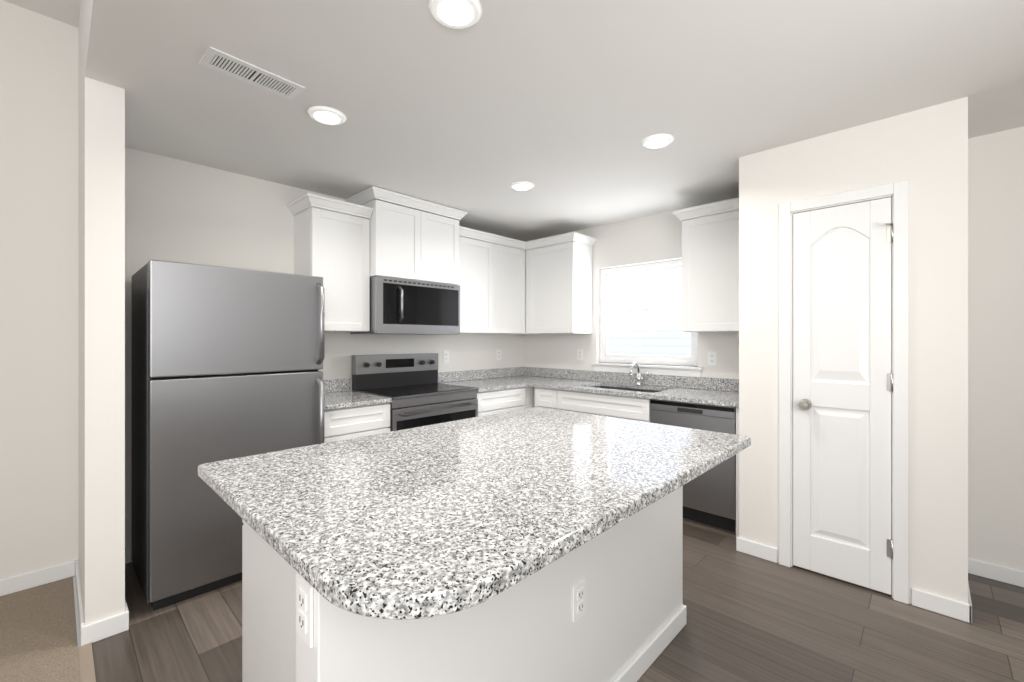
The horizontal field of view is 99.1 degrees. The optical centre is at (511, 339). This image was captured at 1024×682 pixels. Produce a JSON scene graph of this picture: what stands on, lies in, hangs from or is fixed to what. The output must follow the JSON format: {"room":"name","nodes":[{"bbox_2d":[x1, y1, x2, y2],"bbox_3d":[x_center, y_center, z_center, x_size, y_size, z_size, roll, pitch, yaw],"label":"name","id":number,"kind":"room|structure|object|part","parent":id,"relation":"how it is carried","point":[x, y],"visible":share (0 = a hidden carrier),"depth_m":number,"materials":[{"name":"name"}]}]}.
{"room":"kitchen","nodes":[
{"label":"kitchen","id":0,"kind":"room"},
{"bbox_2d":[0,577,79,681],"bbox_3d":[-0.173,1.345,-1.640,9.120,0.070,2.733,0,0,44],"label":"floor","id":1,"kind":"structure","parent":0,"point":[38,636],"depth_m":1.93,"materials":[{"name":"beige carpet"}]},
{"bbox_2d":[72,72,131,624],"bbox_3d":[-2.087,0.093,2.209,0.790,2.455,0.130,0,0,44],"label":"wall","id":2,"kind":"structure","parent":0,"point":[96,214],"depth_m":1.95,"materials":[{"name":"white paint"}]},
{"bbox_2d":[68,560,91,645],"bbox_3d":[-2.122,1.272,2.142,0.773,0.095,0.017,0,0,44],"label":"baseboard","id":3,"kind":"structure","parent":2,"relation":"attached to","point":[73,566],"depth_m":2.02,"materials":[{"name":"white wood"}]},
{"bbox_2d":[116,599,128,632],"bbox_3d":[-2.021,1.277,2.247,0.773,0.085,0.017,0,0,44],"label":"baseboard","id":4,"kind":"structure","parent":2,"relation":"attached to","point":[122,619],"depth_m":1.97,"materials":[{"name":"white wood"}]},
{"bbox_2d":[0,0,523,578],"bbox_3d":[-2.083,-0.330,2.870,0.120,3.300,6.600,0,0,44],"label":"wall","id":5,"kind":"structure","parent":0,"point":[183,211],"depth_m":2.37,"materials":[{"name":"white paint"}]},
{"bbox_2d":[0,562,67,595],"bbox_3d":[-3.366,1.268,1.436,0.013,0.085,2.755,0,0,44],"label":"baseboard","id":6,"kind":"structure","parent":5,"relation":"attached to","point":[24,581],"depth_m":2.30,"materials":[{"name":"white wood"}]},
{"bbox_2d":[125,547,132,563],"bbox_3d":[-2.006,1.277,2.854,0.013,0.085,0.915,0,0,44],"label":"baseboard","id":7,"kind":"structure","parent":5,"relation":"attached to","point":[128,552],"depth_m":2.58,"materials":[{"name":"white"}]},
{"bbox_2d":[287,193,372,331],"bbox_3d":[-1.355,-0.525,3.262,0.383,0.934,0.483,0,0,44],"label":"upper cabinet","id":8,"kind":"object","parent":5,"relation":"attached to","point":[331,248],"visible":0.81,"depth_m":3.17,"materials":[{"name":"white wood"}]},
{"bbox_2d":[323,378,350,392],"bbox_3d":[-1.491,0.369,3.383,0.019,0.100,0.496,0,0,44],"label":"backsplash","id":9,"kind":"structure","parent":5,"relation":"attached to","point":[341,385],"depth_m":3.48,"materials":[{"name":"grey stone"}]},
{"bbox_2d":[344,186,466,284],"bbox_3d":[-0.876,-0.805,3.707,0.458,0.650,0.914,0,0,44],"label":"upper cabinet","id":10,"kind":"object","parent":5,"relation":"attached to","point":[407,243],"visible":0.92,"depth_m":3.52,"materials":[{"name":"white wood"}]},
{"bbox_2d":[351,276,459,334],"bbox_3d":[-0.872,-0.259,3.703,0.467,0.434,0.810,0,0,44],"label":"microwave","id":11,"kind":"object","parent":10,"relation":"attached to","point":[372,305],"depth_m":3.51,"materials":[{"name":"silver metal"}]},
{"bbox_3d":[-0.867,-0.274,3.407,0.051,0.281,0.022,0,0,44],"label":"microwave handle","id":12,"kind":"part","parent":11,"relation":"part of","materials":[{"name":"silver metal"}]},
{"bbox_3d":[-0.745,-0.259,3.581,0.025,0.430,0.806,0,0,44],"label":"microwave door","id":13,"kind":"part","parent":11,"relation":"part of","materials":[{"name":"black glass"}]},
{"bbox_2d":[443,351,448,362],"bbox_3d":[-0.644,0.170,4.276,0.009,0.115,0.070,0,0,44],"label":"electrical outlet","id":14,"kind":"object","parent":5,"relation":"attached to","point":[445,356],"visible":1,"depth_m":4.27,"materials":[{"name":"white plastic"}]},
{"bbox_2d":[459,236,498,333],"bbox_3d":[-0.452,-0.500,4.239,0.332,0.884,0.535,0,0,44],"label":"upper cabinet","id":15,"kind":"object","parent":5,"relation":"attached to","point":[492,280],"depth_m":4.15,"materials":[{"name":"white wood"}]},
{"bbox_2d":[438,367,523,382],"bbox_3d":[-0.312,0.369,4.609,0.022,0.100,1.262,0,0,44],"label":"backsplash","id":16,"kind":"structure","parent":5,"relation":"attached to","point":[452,376],"depth_m":4.56,"materials":[{"name":"grey stone"}]},
{"bbox_2d":[496,349,500,359],"bbox_3d":[-0.146,0.170,4.795,0.009,0.115,0.070,0,0,44],"label":"electrical outlet","id":17,"kind":"object","parent":5,"relation":"attached to","point":[498,354],"visible":1,"depth_m":4.79,"materials":[{"name":"white plastic"}]},
{"bbox_2d":[499,245,525,333],"bbox_3d":[-0.163,-0.500,4.541,0.332,0.884,0.534,0,0,44],"label":"upper cabinet","id":18,"kind":"object","parent":5,"relation":"attached to","point":[512,261],"depth_m":4.49,"materials":[{"name":"white wood"}]},
{"bbox_2d":[459,226,596,249],"bbox_3d":[0.168,-0.978,4.166,0.664,0.072,1.286,0,0,44],"label":"crown molding","id":19,"kind":"structure","parent":18,"relation":"attached to","point":[523,245],"depth_m":4.28,"materials":[{"name":"white wood"}]},
{"bbox_2d":[526,386,533,407],"bbox_3d":[0.135,0.834,4.650,0.612,0.763,0.635,0,0,44],"label":"base cabinet","id":20,"kind":"object","parent":5,"relation":"attached to","point":[529,397],"depth_m":4.24,"materials":[{"name":"white wood"}]},
{"bbox_2d":[500,375,561,380],"bbox_3d":[0.153,0.435,4.639,0.652,0.030,0.390,0,0,44],"label":"countertop","id":21,"kind":"structure","parent":20,"relation":"on","point":[531,378],"depth_m":4.68,"materials":[{"name":"stone"}]},
{"bbox_2d":[3,0,1023,241],"bbox_3d":[1.208,-1.558,-0.286,9.000,0.845,6.600,0,0,44],"label":"ceiling","id":22,"kind":"structure","parent":0,"point":[565,107],"depth_m":1.98,"materials":[{"name":"white paint"}]},
{"bbox_2d":[199,47,304,99],"bbox_3d":[-1.107,-1.132,1.879,0.169,0.006,0.372,0,0,44],"label":"ceiling vent","id":23,"kind":"object","parent":22,"relation":"in","point":[230,65],"visible":1,"depth_m":1.86,"materials":[{"name":"white metal"}]},
{"bbox_2d":[307,106,345,124],"bbox_3d":[-0.938,-1.128,2.215,0.184,0.013,0.184,0,0,44],"label":"recessed light","id":24,"kind":"object","parent":22,"relation":"in","point":[326,115],"visible":0.98,"depth_m":2.19,"materials":[{"name":"white"}]},
{"bbox_2d":[428,0,481,28],"bbox_3d":[-0.194,-1.128,1.502,0.184,0.013,0.184,0,0,44],"label":"recessed light","id":25,"kind":"object","parent":22,"relation":"in","point":[457,14],"visible":1,"depth_m":1.50,"materials":[{"name":"white plastic"}]},
{"bbox_2d":[510,181,533,190],"bbox_3d":[0.074,-1.128,3.227,0.184,0.013,0.184,0,0,44],"label":"recessed light","id":26,"kind":"object","parent":22,"relation":"in","point":[521,185],"visible":1,"depth_m":3.20,"materials":[{"name":"white plastic"}]},
{"bbox_2d":[641,133,673,148],"bbox_3d":[0.832,-1.128,2.500,0.184,0.013,0.184,0,0,44],"label":"recessed light","id":27,"kind":"object","parent":22,"relation":"in","point":[657,141],"visible":0.98,"depth_m":2.48,"materials":[{"name":"white plastic"}]},
{"bbox_2d":[92,518,1023,681],"bbox_3d":[2.125,1.350,0.757,9.120,0.060,3.825,0,0,44],"label":"floor","id":28,"kind":"structure","parent":0,"point":[750,618],"depth_m":1.96,"materials":[{"name":"brown wood"}]},
{"bbox_2d":[78,643,95,681],"bbox_3d":[1.121,1.347,-0.959,8.195,0.067,0.042,0,0,44],"label":"trim","id":29,"kind":"structure","parent":28,"relation":"on","point":[86,665],"depth_m":1.77,"materials":[{"name":"beige wood"}]},
{"bbox_2d":[132,260,323,610],"bbox_3d":[-1.669,0.470,2.595,0.769,1.700,0.825,0,0,44],"label":"fridge","id":30,"kind":"object","parent":28,"relation":"on","point":[140,378],"depth_m":2.26,"materials":[{"name":"grey metal"}]},
{"bbox_3d":[-1.462,0.438,2.396,0.076,1.635,0.821,0,0,44],"label":"fridge door","id":31,"kind":"part","parent":30,"relation":"part of","materials":[{"name":"silver metal"}]},
{"bbox_3d":[-1.153,0.235,2.627,0.068,1.157,0.032,0,0,44],"label":"fridge handle","id":32,"kind":"part","parent":30,"relation":"part of","materials":[{"name":"silver metal"}]},
{"bbox_2d":[242,519,295,681],"bbox_3d":[-0.453,0.875,1.416,0.728,0.892,0.558,0,0,44],"label":"kitchen island","id":33,"kind":"object","parent":28,"relation":"on","point":[268,613],"depth_m":1.24,"materials":[{"name":"white"}]},
{"bbox_2d":[198,407,750,619],"bbox_3d":[-0.010,0.410,1.564,1.140,0.036,1.636,0,0,44],"label":"countertop","id":34,"kind":"structure","parent":33,"relation":"on","point":[435,520],"depth_m":1.10,"materials":[{"name":"stone"}]},
{"bbox_2d":[324,403,389,442],"bbox_3d":[-1.268,0.886,3.172,0.633,0.868,0.493,0,0,44],"label":"base cabinet","id":35,"kind":"object","parent":28,"relation":"on","point":[351,422],"visible":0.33,"depth_m":2.94,"materials":[{"name":"white wood"}]},
{"bbox_2d":[324,391,391,409],"bbox_3d":[-1.262,0.435,3.164,0.652,0.030,0.496,0,0,44],"label":"countertop","id":36,"kind":"structure","parent":35,"relation":"on","point":[338,400],"depth_m":3.05,"materials":[{"name":"stone"}]},
{"bbox_2d":[352,353,478,431],"bbox_3d":[-0.775,0.725,3.610,0.685,1.190,0.814,0,0,44],"label":"range","id":37,"kind":"object","parent":28,"relation":"on","point":[404,380],"depth_m":3.56,"materials":[{"name":"silver metal"}]},
{"bbox_3d":[-0.958,0.208,3.786,0.034,0.048,0.692,0,0,44],"label":"range knob","id":38,"kind":"part","parent":37,"relation":"part of","materials":[{"name":"black plastic"}]},
{"bbox_3d":[-0.547,0.545,3.392,0.055,0.021,0.696,0,0,44],"label":"kitchen range handle","id":39,"kind":"part","parent":37,"relation":"part of","materials":[{"name":"silver metal"}]},
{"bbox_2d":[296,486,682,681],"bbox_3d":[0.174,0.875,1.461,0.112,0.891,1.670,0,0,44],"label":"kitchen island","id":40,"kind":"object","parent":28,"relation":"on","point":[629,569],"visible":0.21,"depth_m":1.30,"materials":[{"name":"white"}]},
{"bbox_2d":[296,574,312,647],"bbox_3d":[-0.408,0.530,0.855,0.070,0.115,0.009,0,0,44],"label":"outlet","id":41,"kind":"object","parent":40,"relation":"attached to","point":[304,609],"visible":1,"depth_m":0.84,"materials":[{"name":"white plastic"}]},
{"bbox_2d":[573,578,585,622],"bbox_3d":[0.222,0.850,1.422,0.009,0.115,0.070,0,0,44],"label":"outlet","id":42,"kind":"object","parent":40,"relation":"attached to","point":[579,600],"visible":1,"depth_m":1.41,"materials":[{"name":"white plastic"}]},
{"bbox_2d":[613,605,685,681],"bbox_3d":[0.178,1.278,1.457,0.125,0.085,1.696,0,0,44],"label":"baseboard","id":43,"kind":"structure","parent":40,"relation":"attached to","point":[639,665],"depth_m":1.78,"materials":[{"name":"white wood"}]},
{"bbox_2d":[475,387,525,416],"bbox_3d":[-0.304,0.886,4.177,0.633,0.868,0.650,0,0,44],"label":"base cabinet","id":44,"kind":"object","parent":28,"relation":"on","point":[500,401],"visible":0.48,"depth_m":3.94,"materials":[{"name":"white wood"}]},
{"bbox_2d":[441,379,527,391],"bbox_3d":[-0.304,0.435,4.163,0.652,0.030,0.630,0,0,44],"label":"countertop","id":45,"kind":"structure","parent":44,"relation":"on","point":[484,385],"depth_m":4.12,"materials":[{"name":"stone"}]},
{"bbox_2d":[534,387,557,408],"bbox_3d":[0.521,0.886,4.281,0.285,0.868,0.633,0,0,44],"label":"base cabinet","id":46,"kind":"object","parent":28,"relation":"on","point":[545,397],"visible":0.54,"depth_m":4.05,"materials":[{"name":"white wood"}]},
{"bbox_2d":[557,389,649,421],"bbox_3d":[0.947,0.886,3.873,0.890,0.868,0.633,0,0,44],"label":"base cabinet","id":47,"kind":"object","parent":28,"relation":"on","point":[627,407],"visible":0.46,"depth_m":3.61,"materials":[{"name":"white wood"}]},
{"bbox_2d":[489,375,738,406],"bbox_3d":[0.824,0.435,3.974,2.543,0.030,0.657,0,0,44],"label":"countertop","id":48,"kind":"structure","parent":47,"relation":"on","point":[713,397],"depth_m":3.57,"materials":[{"name":"stone"}]},
{"bbox_2d":[595,386,659,392],"bbox_3d":[0.988,0.551,3.833,0.760,0.200,0.430,0,0,44],"label":"sink basin","id":49,"kind":"object","parent":48,"relation":"in","point":[630,389],"visible":0.04,"depth_m":4.04,"materials":[{"name":"silver metal"}]},
{"bbox_2d":[629,362,648,384],"bbox_3d":[1.143,0.311,3.949,0.118,0.216,0.197,0,0,44],"label":"faucet","id":50,"kind":"object","parent":48,"relation":"on","point":[639,378],"visible":1,"depth_m":3.99,"materials":[{"name":"silver metal"}]},
{"bbox_2d":[650,399,735,532],"bbox_3d":[1.483,0.887,3.344,0.604,0.866,0.619,0,0,44],"label":"dishwasher","id":51,"kind":"object","parent":28,"relation":"on","point":[725,523],"depth_m":3.04,"materials":[{"name":"silver metal"}]},
{"bbox_3d":[1.282,0.831,3.134,0.600,0.749,0.038,0,0,44],"label":"dishwasher door","id":52,"kind":"part","parent":51,"relation":"part of","materials":[{"name":"silver metal"}]},
{"bbox_2d":[736,407,738,536],"bbox_3d":[1.731,0.886,3.121,0.054,0.868,0.633,0,0,44],"label":"cabinet filler","id":53,"kind":"object","parent":28,"relation":"on","point":[737,477],"visible":0.07,"depth_m":2.90,"materials":[{"name":"white wood"}]},
{"bbox_2d":[524,198,735,378],"bbox_3d":[1.420,0.093,3.959,3.430,2.455,0.140,0,0,44],"label":"wall","id":54,"kind":"structure","parent":0,"point":[655,238],"depth_m":4.21,"materials":[{"name":"white paint"}]},
{"bbox_2d":[526,242,591,333],"bbox_3d":[0.474,-0.500,4.534,0.632,0.884,0.333,0,0,44],"label":"upper cabinet","id":55,"kind":"object","parent":54,"relation":"attached to","point":[558,288],"visible":1,"depth_m":4.36,"materials":[{"name":"white wood"}]},
{"bbox_2d":[577,349,582,359],"bbox_3d":[0.707,0.160,4.537,0.070,0.115,0.009,0,0,44],"label":"outlet","id":56,"kind":"object","parent":54,"relation":"attached to","point":[579,354],"visible":1,"depth_m":4.54,"materials":[{"name":"white plastic"}]},
{"bbox_2d":[524,367,738,391],"bbox_3d":[1.045,0.369,4.204,2.543,0.100,0.019,0,0,44],"label":"backsplash","id":57,"kind":"structure","parent":54,"relation":"attached to","point":[721,384],"depth_m":4.02,"materials":[{"name":"grey stone"}]},
{"bbox_2d":[591,259,702,376],"bbox_3d":[1.248,-0.194,4.089,1.090,1.028,0.160,0,0,44],"label":"window","id":58,"kind":"structure","parent":54,"relation":"in","point":[606,312],"depth_m":4.12,"materials":[{"name":"white plastic"}]},
{"bbox_2d":[608,270,690,355],"bbox_3d":[1.278,-0.237,4.121,0.840,0.785,0.036,0,0,44],"label":"window panel","id":59,"kind":"object","parent":58,"relation":"attached to","point":[649,315],"visible":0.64,"depth_m":4.12,"materials":[{"name":"clear glass"}]},
{"bbox_2d":[673,198,738,331],"bbox_3d":[1.621,-0.536,3.399,0.595,0.956,0.383,0,0,44],"label":"upper cabinet","id":60,"kind":"object","parent":54,"relation":"attached to","point":[710,273],"depth_m":3.32,"materials":[{"name":"white wood"}]},
{"bbox_3d":[1.621,-0.978,3.399,0.595,0.072,0.382,0,0,44],"label":"upper cab crown","id":61,"kind":"part","parent":60,"relation":"part of","materials":[{"name":"white wood"}]},
{"bbox_2d":[708,352,716,365],"bbox_3d":[1.660,0.160,3.624,0.070,0.115,0.009,0,0,44],"label":"outlet","id":62,"kind":"object","parent":54,"relation":"attached to","point":[712,358],"visible":1,"depth_m":3.62,"materials":[{"name":"white plastic"}]},
{"bbox_2d":[736,97,975,603],"bbox_3d":[1.813,0.093,2.425,0.990,2.455,0.110,0,0,44],"label":"wall","id":63,"kind":"structure","parent":0,"point":[930,148],"depth_m":2.18,"materials":[{"name":"white paint"}]},
{"bbox_2d":[793,197,892,594],"bbox_3d":[1.776,0.290,2.365,0.445,2.035,0.101,0,0,44],"label":"pantry door","id":64,"kind":"structure","parent":63,"relation":"in","point":[842,368],"depth_m":2.37,"materials":[{"name":"white wood"}]},
{"bbox_3d":[1.648,0.370,2.464,0.062,0.062,0.066,0,0,44],"label":"pantry door knob","id":65,"kind":"part","parent":64,"relation":"part of","materials":[{"name":"silver metal"}]},
{"bbox_3d":[1.904,0.262,2.219,0.057,1.710,0.064,0,0,44],"label":"pantry door hinge","id":66,"kind":"part","parent":64,"relation":"part of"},
{"bbox_2d":[779,180,908,603],"bbox_3d":[1.813,0.263,2.414,0.564,2.114,0.126,0,0,44],"label":"door frame","id":67,"kind":"structure","parent":63,"relation":"attached to","point":[897,193],"depth_m":2.22,"materials":[{"name":"white wood"}]},
{"bbox_2d":[960,558,971,622],"bbox_3d":[2.337,1.277,2.246,0.015,0.085,0.603,0,0,44],"label":"baseboard","id":68,"kind":"structure","parent":63,"relation":"attached to","point":[965,609],"depth_m":2.04,"materials":[{"name":"white wood"}]},
{"bbox_2d":[976,126,1023,570],"bbox_3d":[4.528,0.093,0.687,5.555,2.455,0.120,0,0,44],"label":"wall","id":69,"kind":"structure","parent":0,"point":[999,155],"depth_m":2.39,"materials":[{"name":"white paint"}]},
{"bbox_2d":[972,559,1023,586],"bbox_3d":[4.521,1.277,0.601,5.445,0.085,0.013,0,0,44],"label":"baseboard","id":70,"kind":"structure","parent":69,"relation":"attached to","point":[1008,575],"depth_m":2.38,"materials":[{"name":"white wood"}]},
{"label":"outside","id":71,"kind":"structure","parent":0,"visible":0},
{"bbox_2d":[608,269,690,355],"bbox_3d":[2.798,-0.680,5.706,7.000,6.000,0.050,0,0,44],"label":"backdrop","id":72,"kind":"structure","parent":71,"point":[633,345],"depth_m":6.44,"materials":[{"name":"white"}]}
]}

